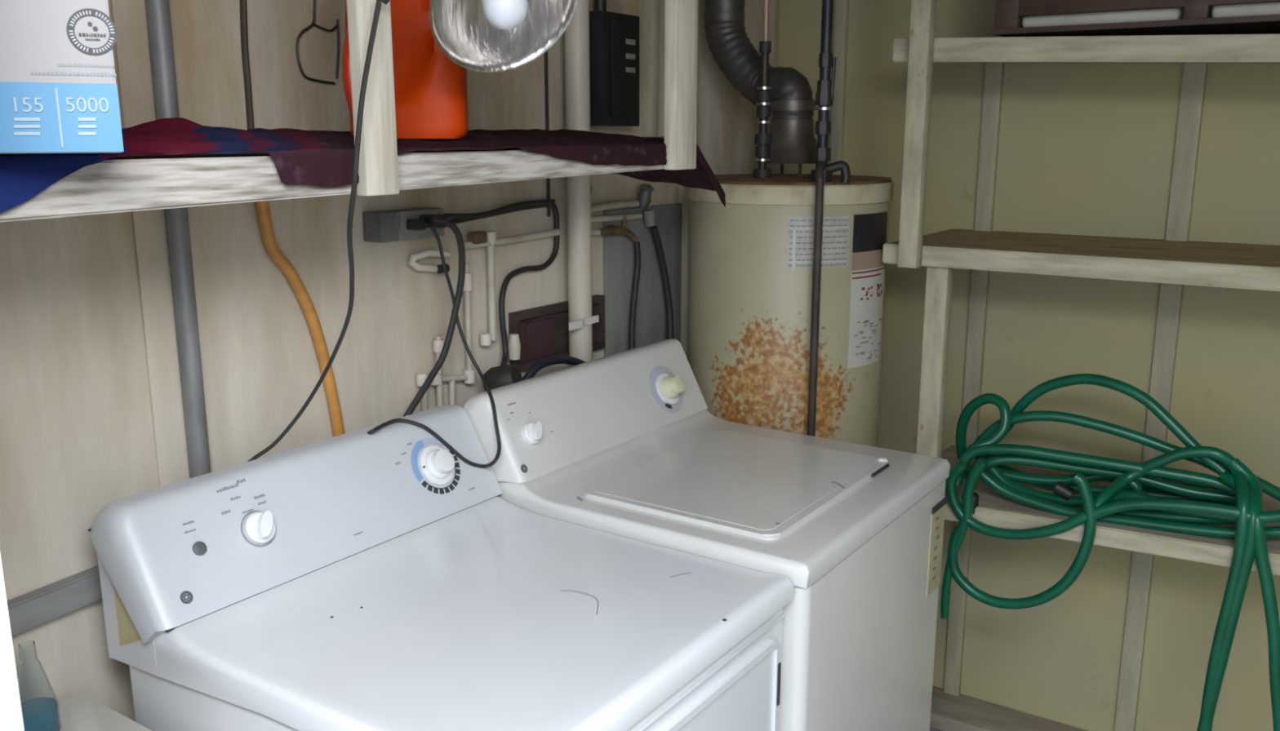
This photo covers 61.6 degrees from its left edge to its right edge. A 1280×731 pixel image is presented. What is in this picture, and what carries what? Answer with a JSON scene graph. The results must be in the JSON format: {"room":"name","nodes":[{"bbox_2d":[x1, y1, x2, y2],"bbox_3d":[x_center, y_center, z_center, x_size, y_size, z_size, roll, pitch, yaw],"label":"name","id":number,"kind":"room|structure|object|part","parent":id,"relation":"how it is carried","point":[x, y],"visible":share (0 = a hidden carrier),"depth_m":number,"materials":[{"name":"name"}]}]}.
{"room":"laundry room","nodes":[
{"label":"laundry room","id":0,"kind":"room"},
{"bbox_2d":[0,0,763,721],"bbox_3d":[-0.386,-0.025,2.288,0.060,2.450,2.770,8,15,33],"label":"wall","id":1,"kind":"structure","parent":0,"point":[77,435],"depth_m":1.80,"materials":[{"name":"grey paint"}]},
{"bbox_2d":[6,565,102,637],"bbox_3d":[-0.945,0.380,1.460,0.025,0.077,0.560,8,15,33],"label":"trim","id":2,"kind":"structure","parent":1,"relation":"attached to","point":[28,611],"depth_m":1.57,"materials":[{"name":"grey paint"}]},
{"bbox_2d":[110,0,190,487],"bbox_3d":[-0.747,0.101,1.713,0.006,2.450,0.060,8,15,33],"label":"trim","id":3,"kind":"structure","parent":1,"relation":"attached to","point":[129,18],"depth_m":1.66,"materials":[{"name":"grey paint"}]},
{"bbox_2d":[145,0,211,478],"bbox_3d":[-0.716,0.097,1.731,0.033,2.450,0.033,8,15,33],"label":"conduit","id":4,"kind":"object","parent":1,"relation":"attached to","point":[157,11],"visible":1,"depth_m":1.67,"materials":[{"name":"grey metal"}]},
{"bbox_2d":[240,0,254,129],"bbox_3d":[-0.636,-0.750,1.688,0.011,0.756,0.020,8,15,33],"label":"cable","id":5,"kind":"object","parent":1,"relation":"attached to","point":[243,7],"visible":0.98,"depth_m":1.74,"materials":[{"name":"black rubber"}]},
{"bbox_2d":[295,0,339,84],"bbox_3d":[-0.555,-0.571,1.849,0.004,0.165,0.095,8,15,33],"label":"wire hook","id":6,"kind":"object","parent":1,"relation":"attached to","point":[313,24],"visible":1,"depth_m":1.84,"materials":[{"name":"black metal"}]},
{"bbox_2d":[0,147,664,222],"bbox_3d":[-0.504,-0.287,1.590,0.450,0.060,1.498,8,15,33],"label":"wall shelf","id":7,"kind":"object","parent":1,"relation":"attached to","point":[132,183],"visible":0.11,"depth_m":1.24,"materials":[{"name":"white wood"}]},
{"bbox_2d":[255,200,344,437],"bbox_3d":[-0.593,-0.051,1.893,0.021,0.569,0.161,8,15,33],"label":"tube","id":8,"kind":"object","parent":7,"relation":"hanging from","point":[272,248],"visible":0.78,"depth_m":1.89,"materials":[{"name":"orange rubber"}]},
{"bbox_2d":[0,117,725,213],"bbox_3d":[-0.450,-0.286,1.623,0.418,0.172,1.606,8,15,33],"label":"cloth","id":9,"kind":"object","parent":7,"relation":"on","point":[318,158],"visible":0.77,"depth_m":1.47,"materials":[{"name":"purple fabric"}]},
{"bbox_2d":[0,0,124,153],"bbox_3d":[-0.607,-0.332,0.983,0.225,0.270,0.102,-6,14,-25],"label":"carton","id":10,"kind":"object","parent":9,"relation":"on","point":[59,94],"visible":1,"depth_m":0.98,"materials":[{"name":"white cardboard"}]},
{"bbox_2d":[30,63,116,76],"bbox_3d":[-0.519,-0.271,0.983,0.070,0.011,0.001,-6,14,-25],"label":"print","id":11,"kind":"object","parent":10,"relation":"on","point":[36,69],"depth_m":0.98},
{"bbox_2d":[342,0,468,138],"bbox_3d":[-0.369,-0.503,1.635,0.199,0.307,0.130,-7,14,-28],"label":"detergent jug","id":12,"kind":"object","parent":9,"relation":"on","point":[431,93],"visible":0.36,"depth_m":1.63,"materials":[{"name":"orange plastic"}]},
{"bbox_3d":[-0.389,-0.474,1.599,0.028,0.261,0.137,8,15,33],"label":"handle","id":13,"kind":"part","parent":12,"relation":"part of","materials":[{"name":"orange plastic"}]},
{"bbox_2d":[362,207,444,243],"bbox_3d":[-0.447,-0.268,2.039,0.052,0.055,0.160,8,15,33],"label":"outlet box","id":14,"kind":"object","parent":1,"relation":"attached to","point":[388,225],"visible":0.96,"depth_m":1.99,"materials":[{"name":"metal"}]},
{"bbox_2d":[437,199,555,218],"bbox_3d":[-0.293,-0.324,2.235,0.016,0.026,0.388,8,14,31],"label":"cord","id":15,"kind":"object","parent":14,"relation":"attached to","point":[481,215],"visible":0.95,"depth_m":2.23,"materials":[{"name":"black rubber"}]},
{"bbox_2d":[407,248,450,273],"bbox_3d":[-0.411,-0.204,2.111,0.026,0.050,0.109,8,15,33],"label":"loop","id":16,"kind":"object","parent":1,"relation":"attached to","point":[438,268],"visible":0.89,"depth_m":2.10,"materials":[{"name":"white plastic"}]},
{"bbox_2d":[416,263,475,411],"bbox_3d":[-0.395,-0.011,2.187,0.025,0.378,0.160,8,15,33],"label":"pipe","id":17,"kind":"object","parent":1,"relation":"attached to","point":[468,376],"visible":0.71,"depth_m":2.20,"materials":[{"name":"white plastic"}]},
{"bbox_2d":[441,204,559,365],"bbox_3d":[-0.288,-0.165,2.292,0.042,0.347,0.422,7,14,29],"label":"cord","id":18,"kind":"object","parent":1,"relation":"attached to","point":[556,215],"visible":0.77,"depth_m":2.32,"materials":[{"name":"black rubber"}]},
{"bbox_2d":[483,355,585,391],"bbox_3d":[-0.206,0.026,2.377,0.083,0.110,0.369,8,15,33],"label":"hose","id":19,"kind":"object","parent":18,"relation":"attached to","point":[495,377],"visible":0.55,"depth_m":2.25,"materials":[{"name":"black rubber"}]},
{"bbox_3d":[-0.176,0.025,2.385,0.031,0.108,0.322,8,15,33],"label":"cord","id":20,"kind":"part","parent":19,"relation":"part of","materials":[{"name":"black rubber"}]},
{"bbox_2d":[463,228,559,346],"bbox_3d":[-0.272,-0.178,2.330,0.030,0.241,0.311,8,15,33],"label":"pipe","id":21,"kind":"object","parent":1,"relation":"attached to","point":[477,239],"visible":0.98,"depth_m":2.27,"materials":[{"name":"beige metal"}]},
{"bbox_2d":[544,50,551,217],"bbox_3d":[-0.206,-0.801,2.327,0.008,0.950,0.008,8,15,33],"label":"cable","id":22,"kind":"object","parent":1,"relation":"attached to","point":[546,73],"visible":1,"depth_m":2.37,"materials":[{"name":"rubber"}]},
{"bbox_2d":[507,294,604,371],"bbox_3d":[-0.187,-0.075,2.478,0.048,0.130,0.365,8,15,33],"label":"box","id":23,"kind":"object","parent":1,"relation":"attached to","point":[537,334],"visible":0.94,"depth_m":2.45,"materials":[{"name":"brown wood"}]},
{"bbox_3d":[-0.273,-0.041,2.336,0.028,0.055,0.027,8,15,33],"label":"drain spout","id":24,"kind":"part","parent":23,"relation":"part of","materials":[{"name":"plastic"}]},
{"bbox_3d":[-0.227,-0.061,2.451,0.008,0.085,0.100,8,15,33],"label":"door plate","id":25,"kind":"part","parent":23,"relation":"part of","materials":[{"name":"brown metal"}]},
{"bbox_2d":[564,0,599,367],"bbox_3d":[-0.150,-0.067,2.479,0.058,2.450,0.108,8,15,33],"label":"vent pipe","id":26,"kind":"object","parent":1,"relation":"attached to","point":[576,35],"visible":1,"depth_m":2.41,"materials":[{"name":"plastic"}]},
{"bbox_2d":[589,0,639,126],"bbox_3d":[-0.063,-0.931,2.456,0.070,0.749,0.153,8,15,33],"label":"breaker panel","id":27,"kind":"object","parent":1,"relation":"attached to","point":[614,37],"visible":0.94,"depth_m":2.47,"materials":[{"name":"black metal"}]},
{"bbox_2d":[626,66,635,73],"bbox_3d":[-0.025,-0.692,2.513,0.010,0.012,0.038,8,15,33],"label":"switch","id":28,"kind":"object","parent":27,"relation":"attached to","point":[628,69],"depth_m":2.51,"materials":[{"name":"grey plastic"}]},
{"bbox_2d":[626,53,635,59],"bbox_3d":[-0.025,-0.722,2.506,0.010,0.012,0.038,8,15,33],"label":"switch","id":29,"kind":"object","parent":27,"relation":"attached to","point":[628,55],"depth_m":2.50,"materials":[{"name":"grey plastic"}]},
{"bbox_2d":[626,39,635,45],"bbox_3d":[-0.025,-0.753,2.499,0.010,0.012,0.038,8,15,33],"label":"switch","id":30,"kind":"object","parent":27,"relation":"attached to","point":[628,42],"depth_m":2.50,"materials":[{"name":"grey plastic"}]},
{"bbox_2d":[591,213,642,242],"bbox_3d":[-0.055,-0.332,2.614,0.030,0.074,0.218,8,15,33],"label":"pipe","id":31,"kind":"object","parent":1,"relation":"attached to","point":[611,230],"visible":0.93,"depth_m":2.60,"materials":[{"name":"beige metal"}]},
{"bbox_2d":[628,241,640,350],"bbox_3d":[-0.016,-0.130,2.688,0.024,0.351,0.079,2,13,11],"label":"hose","id":32,"kind":"object","parent":31,"relation":"hanging from","point":[636,245],"visible":0.68,"depth_m":2.69,"materials":[{"name":"black rubber"}]},
{"bbox_2d":[591,183,655,226],"bbox_3d":[-0.038,-0.385,2.614,0.047,0.108,0.255,8,15,33],"label":"pipe","id":33,"kind":"object","parent":1,"relation":"attached to","point":[644,197],"visible":0.95,"depth_m":2.67,"materials":[{"name":"grey metal"}]},
{"bbox_2d":[643,208,655,226],"bbox_3d":[0.024,-0.375,2.709,0.030,0.047,0.035,8,15,33],"label":"outlet","id":34,"kind":"object","parent":33,"relation":"attached to","point":[649,213],"depth_m":2.70,"materials":[{"name":"white plastic"}]},
{"bbox_2d":[649,225,673,339],"bbox_3d":[0.065,-0.166,2.795,0.043,0.399,0.087,8,15,33],"label":"hose","id":35,"kind":"object","parent":33,"relation":"attached to","point":[669,314],"visible":0.73,"depth_m":2.80,"materials":[{"name":"black rubber"}]},
{"bbox_2d":[602,203,681,356],"bbox_3d":[0.011,-0.087,2.806,0.012,0.650,0.345,8,15,33],"label":"panel","id":36,"kind":"object","parent":1,"relation":"attached to","point":[651,323],"depth_m":2.76,"materials":[{"name":"grey metal"}]},
{"bbox_2d":[642,0,658,137],"bbox_3d":[0.025,-0.955,2.622,0.030,0.775,0.030,8,15,33],"label":"trim","id":37,"kind":"structure","parent":1,"relation":"attached to","point":[650,7],"depth_m":2.66,"materials":[{"name":"paint"}]},
{"bbox_2d":[657,0,665,136],"bbox_3d":[0.066,-0.968,2.680,0.030,0.775,0.055,8,15,33],"label":"trim","id":38,"kind":"structure","parent":1,"relation":"attached to","point":[661,2],"depth_m":2.70,"materials":[{"name":"paint"}]},
{"bbox_2d":[679,0,698,358],"bbox_3d":[0.129,-0.169,2.945,0.035,2.450,0.040,8,15,33],"label":"trim","id":39,"kind":"structure","parent":1,"relation":"attached to","point":[682,199],"depth_m":2.90,"materials":[{"name":"paint"}]},
{"bbox_2d":[766,0,779,173],"bbox_3d":[0.388,-0.251,3.321,0.030,2.450,0.030,8,15,33],"label":"trim","id":40,"kind":"structure","parent":1,"relation":"attached to","point":[773,30],"depth_m":3.15,"materials":[{"name":"brown metal"}]},
{"bbox_2d":[929,727,942,730],"bbox_3d":[0.755,1.362,1.797,2.820,0.050,2.770,8,15,33],"label":"floor","id":41,"kind":"structure","parent":0,"point":[931,728],"depth_m":3.10,"materials":[{"name":"concrete"}]},
{"bbox_2d":[58,696,151,730],"bbox_3d":[-0.698,0.986,1.363,0.625,0.870,0.417,8,15,33],"label":"tub","id":42,"kind":"object","parent":41,"relation":"on","point":[77,713],"visible":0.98,"depth_m":1.53,"materials":[{"name":"beige plastic"}]},
{"bbox_2d":[17,640,61,730],"bbox_3d":[-0.837,0.446,1.480,0.058,0.135,0.058,8,15,33],"label":"liquid bottle","id":43,"kind":"object","parent":42,"relation":"on","point":[40,708],"visible":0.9,"depth_m":1.46,"materials":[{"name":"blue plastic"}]},
{"bbox_2d":[90,404,795,730],"bbox_3d":[-0.271,0.743,1.712,0.774,1.156,0.701,8,15,33],"label":"dryer","id":44,"kind":"object","parent":41,"relation":"on","point":[384,580],"visible":1,"depth_m":1.56,"materials":[{"name":"white metal"}]},
{"bbox_3d":[-0.572,0.245,1.624,0.043,0.050,0.049,8,15,33],"label":"start knob","id":45,"kind":"part","parent":44,"relation":"part of","materials":[{"name":"white plastic"}]},
{"bbox_2d":[402,214,465,417],"bbox_3d":[-0.403,-0.075,2.049,0.055,0.424,0.173,8,15,33],"label":"power cord","id":46,"kind":"object","parent":44,"relation":"attached to","point":[433,221],"visible":0.82,"depth_m":2.07,"materials":[{"name":"black plastic"}]},
{"bbox_2d":[367,218,501,468],"bbox_3d":[-0.402,-0.034,1.981,0.260,0.457,0.224,-6,14,-27],"label":"power cord","id":47,"kind":"object","parent":44,"relation":"on","point":[417,224],"visible":0.98,"depth_m":2.00,"materials":[{"name":"black plastic"}]},
{"bbox_3d":[-0.359,0.177,1.929,0.048,0.055,0.054,8,15,33],"label":"timer knob","id":48,"kind":"part","parent":44,"relation":"part of","materials":[{"name":"white plastic"}]},
{"bbox_3d":[-0.264,0.374,1.632,0.764,0.084,0.686,8,15,33],"label":"panel","id":49,"kind":"part","parent":44,"relation":"part of","materials":[{"name":"white metal"}]},
{"bbox_3d":[0.045,0.778,1.506,0.013,0.615,0.608,8,15,33],"label":"dryer door","id":50,"kind":"part","parent":44,"relation":"part of","materials":[{"name":"white metal"}]},
{"bbox_2d":[463,338,950,730],"bbox_3d":[0.153,0.620,2.256,0.738,1.195,0.688,8,15,33],"label":"washing machine","id":51,"kind":"object","parent":41,"relation":"on","point":[628,443],"visible":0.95,"depth_m":2.05,"materials":[{"name":"metal"}]},
{"bbox_3d":[-0.204,0.130,2.067,0.041,0.046,0.043,8,15,33],"label":"water level knob","id":52,"kind":"part","parent":51,"relation":"part of","materials":[{"name":"white plastic"}]},
{"bbox_3d":[0.061,0.055,2.462,0.054,0.103,0.116,8,15,33],"label":"dial plate","id":53,"kind":"part","parent":51,"relation":"part of","materials":[{"name":"white plastic"}]},
{"bbox_3d":[0.077,0.049,2.450,0.053,0.057,0.052,8,15,33],"label":"timer knob","id":54,"kind":"part","parent":51,"relation":"part of","materials":[{"name":"beige plastic"}]},
{"bbox_3d":[0.156,0.220,2.167,0.728,0.062,0.682,8,15,33],"label":"panel","id":55,"kind":"part","parent":51,"relation":"part of","materials":[{"name":"metal"}]},
{"bbox_3d":[0.200,0.220,2.107,0.410,0.010,0.520,8,15,33],"label":"lid","id":56,"kind":"part","parent":51,"relation":"part of","materials":[{"name":"metal"}]},
{"bbox_3d":[0.482,0.210,2.153,0.006,0.005,0.085,8,15,33],"label":"lid handle","id":57,"kind":"part","parent":51,"relation":"part of","materials":[{"name":"black plastic"}]},
{"bbox_2d":[932,515,939,581],"bbox_3d":[0.616,0.379,2.232,0.001,0.138,0.026,8,15,33],"label":"print","id":58,"kind":"object","parent":51,"relation":"attached to","point":[935,531],"depth_m":2.23},
{"bbox_2d":[685,0,893,447],"bbox_3d":[0.371,-0.130,2.772,0.520,2.448,0.515,8,15,33],"label":"water heater","id":59,"kind":"object","parent":41,"relation":"on","point":[787,279],"visible":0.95,"depth_m":2.56,"materials":[{"name":"metal"}]},
{"bbox_2d":[755,120,817,177],"bbox_3d":[0.379,-0.543,2.688,0.176,0.140,0.176,8,15,33],"label":"hood","id":60,"kind":"object","parent":59,"relation":"attached to","point":[790,141],"depth_m":2.63,"materials":[{"name":"metal"}]},
{"bbox_3d":[0.373,0.315,2.868,0.500,1.538,0.500,8,15,33],"label":"tank","id":61,"kind":"part","parent":59,"relation":"part of","materials":[{"name":"metal"}]},
{"bbox_3d":[0.373,-0.465,2.697,0.508,0.024,0.508,8,15,33],"label":"rusted lid","id":62,"kind":"part","parent":59,"relation":"part of","materials":[{"name":"metal"}]},
{"bbox_2d":[788,218,848,266],"bbox_3d":[0.416,-0.284,2.488,0.141,0.108,0.011,-2,13,-10],"label":"print","id":63,"kind":"object","parent":59,"relation":"attached to","point":[812,242],"depth_m":2.48},
{"bbox_3d":[0.438,-0.652,2.437,0.013,0.090,0.009,8,15,33],"label":"valve lever","id":64,"kind":"part","parent":59,"relation":"part of","materials":[{"name":"black metal"}]},
{"bbox_2d":[854,318,881,359],"bbox_3d":[0.559,-0.063,2.618,0.009,0.105,0.131,11,16,40],"label":"print","id":65,"kind":"object","parent":59,"relation":"attached to","point":[868,331],"depth_m":2.61},
{"bbox_2d":[852,267,884,300],"bbox_3d":[0.552,-0.195,2.583,0.011,0.071,0.143,11,17,42],"label":"print","id":66,"kind":"object","parent":59,"relation":"attached to","point":[868,283],"depth_m":2.57},
{"bbox_2d":[915,266,953,457],"bbox_3d":[0.711,0.428,2.687,0.052,1.394,0.040,8,15,33],"label":"post","id":67,"kind":"object","parent":41,"relation":"on","point":[939,283],"visible":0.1,"depth_m":2.57,"materials":[{"name":"beige wood"}]},
{"bbox_2d":[774,0,1279,730],"bbox_3d":[1.517,-0.098,2.624,2.700,2.450,0.060,8,15,33],"label":"wall","id":68,"kind":"structure","parent":0,"point":[1085,149],"depth_m":2.85,"materials":[{"name":"beige paint"}]},
{"bbox_2d":[829,0,848,174],"bbox_3d":[0.570,-0.245,3.201,0.035,2.410,0.022,8,15,33],"label":"trim","id":69,"kind":"structure","parent":68,"relation":"attached to","point":[842,6],"depth_m":3.06,"materials":[{"name":"paint"}]},
{"bbox_2d":[943,0,1004,696],"bbox_3d":[0.934,-0.192,2.959,0.045,2.410,0.022,8,15,33],"label":"trim","id":70,"kind":"structure","parent":68,"relation":"attached to","point":[993,72],"depth_m":2.96,"materials":[{"name":"paint"}]},
{"bbox_2d":[929,685,1087,730],"bbox_3d":[1.683,1.129,2.641,2.150,0.045,0.160,8,15,33],"label":"trim","id":71,"kind":"structure","parent":68,"relation":"attached to","point":[948,713],"depth_m":3.08,"materials":[{"name":"brown wood"}]},
{"bbox_2d":[882,228,1279,291],"bbox_3d":[1.597,-0.186,2.196,2.114,0.047,0.509,8,15,33],"label":"wall shelf","id":72,"kind":"object","parent":68,"relation":"attached to","point":[1193,263],"visible":0.98,"depth_m":2.38,"materials":[{"name":"brown wood"}]},
{"bbox_2d":[892,34,1279,63],"bbox_3d":[1.598,-0.608,2.103,2.113,0.125,0.509,8,15,33],"label":"wall shelf","id":73,"kind":"object","parent":68,"relation":"attached to","point":[1227,48],"visible":0.98,"depth_m":2.22,"materials":[{"name":"beige paint"}]},
{"bbox_2d":[993,0,1279,37],"bbox_3d":[1.327,-0.865,2.267,1.007,0.300,0.420,8,15,33],"label":"wooden crate","id":74,"kind":"object","parent":73,"relation":"on","point":[1197,20],"visible":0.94,"depth_m":2.29,"materials":[{"name":"brown wood"}]},
{"bbox_2d":[1022,7,1184,27],"bbox_3d":[1.054,-0.780,2.411,0.324,0.049,0.244,8,15,33],"label":"folded cloth","id":75,"kind":"object","parent":74,"relation":"in","point":[1170,14],"visible":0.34,"depth_m":2.31,"materials":[{"name":"white fabric"}]},
{"bbox_3d":[1.215,-0.748,2.124,0.906,0.060,0.020,8,15,33],"label":"rail","id":76,"kind":"part","parent":74,"relation":"part of","materials":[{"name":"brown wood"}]},
{"bbox_2d":[1211,2,1279,17],"bbox_3d":[1.342,-0.738,2.219,0.260,0.049,0.244,8,15,33],"label":"folded cloth","id":77,"kind":"object","parent":74,"relation":"in","point":[1270,8],"visible":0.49,"depth_m":2.16,"materials":[{"name":"white fabric"}]},
{"bbox_2d":[941,445,1279,575],"bbox_3d":[1.612,0.382,2.310,2.078,0.122,0.509,8,15,33],"label":"wall shelf","id":78,"kind":"object","parent":68,"relation":"attached to","point":[993,509],"visible":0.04,"depth_m":2.40,"materials":[{"name":"brown wood"}]},
{"bbox_2d":[940,373,1279,730],"bbox_3d":[1.105,0.475,2.499,0.804,0.898,0.285,8,15,33],"label":"garden hose","id":79,"kind":"object","parent":78,"relation":"on","point":[1157,497],"visible":1,"depth_m":2.41,"materials":[{"name":"green plastic"}]},
{"bbox_2d":[1114,62,1207,730],"bbox_3d":[1.329,-0.135,2.696,0.050,2.410,0.022,8,15,33],"label":"trim","id":80,"kind":"structure","parent":68,"relation":"attached to","point":[1194,74],"depth_m":2.71,"materials":[{"name":"paint"}]},
{"bbox_3d":[0.778,-1.083,1.252,2.950,0.060,2.880,8,15,33],"label":"ceiling","id":81,"kind":"structure","parent":0,"visible":0},
{"bbox_2d":[247,0,389,462],"bbox_3d":[-0.470,-0.421,1.491,0.108,1.332,0.458,-11,17,-42],"label":"hanging cord","id":82,"kind":"object","parent":81,"relation":"hanging from","point":[378,5],"visible":0.85,"depth_m":1.35,"materials":[{"name":"black rubber"}]},
{"bbox_2d":[346,0,399,196],"bbox_3d":[-0.344,-0.636,1.321,0.022,0.843,0.056,8,15,33],"label":"post","id":83,"kind":"object","parent":81,"relation":"hanging from","point":[378,166],"visible":1,"depth_m":1.38,"materials":[{"name":"beige wood"}]},
{"bbox_2d":[429,0,577,72],"bbox_3d":[-0.205,-0.730,1.377,0.212,0.681,0.197,8,15,33],"label":"lamp","id":84,"kind":"object","parent":81,"relation":"hanging from","point":[484,36],"visible":1,"depth_m":1.48,"materials":[{"name":"metal"}]},
{"bbox_3d":[-0.187,-0.495,1.430,0.059,0.094,0.106,-5,13,-23],"label":"bulb","id":85,"kind":"part","parent":84,"relation":"part of","materials":[{"name":"white glass"}]},
{"bbox_2d":[664,0,697,170],"bbox_3d":[0.075,-0.772,1.918,0.026,0.831,0.075,8,15,33],"label":"post","id":86,"kind":"object","parent":81,"relation":"hanging from","point":[681,16],"visible":1,"depth_m":1.96,"materials":[{"name":"beige wood"}]},
{"bbox_2d":[897,0,936,268],"bbox_3d":[0.632,-0.755,2.402,0.046,1.073,0.038,8,15,33],"label":"post","id":87,"kind":"object","parent":81,"relation":"hanging from","point":[922,17],"visible":1,"depth_m":2.44,"materials":[{"name":"beige wood"}]},
{"bbox_3d":[-0.844,0.262,0.980,0.690,2.450,0.060,8,15,33],"label":"wall","id":88,"kind":"structure","parent":0,"visible":0},
{"bbox_2d":[0,553,24,730],"bbox_3d":[-0.522,0.303,0.791,0.060,2.450,0.112,8,15,33],"label":"trim","id":89,"kind":"structure","parent":88,"relation":"attached to","point":[11,712],"depth_m":0.80,"materials":[{"name":"white paint"}]}
]}

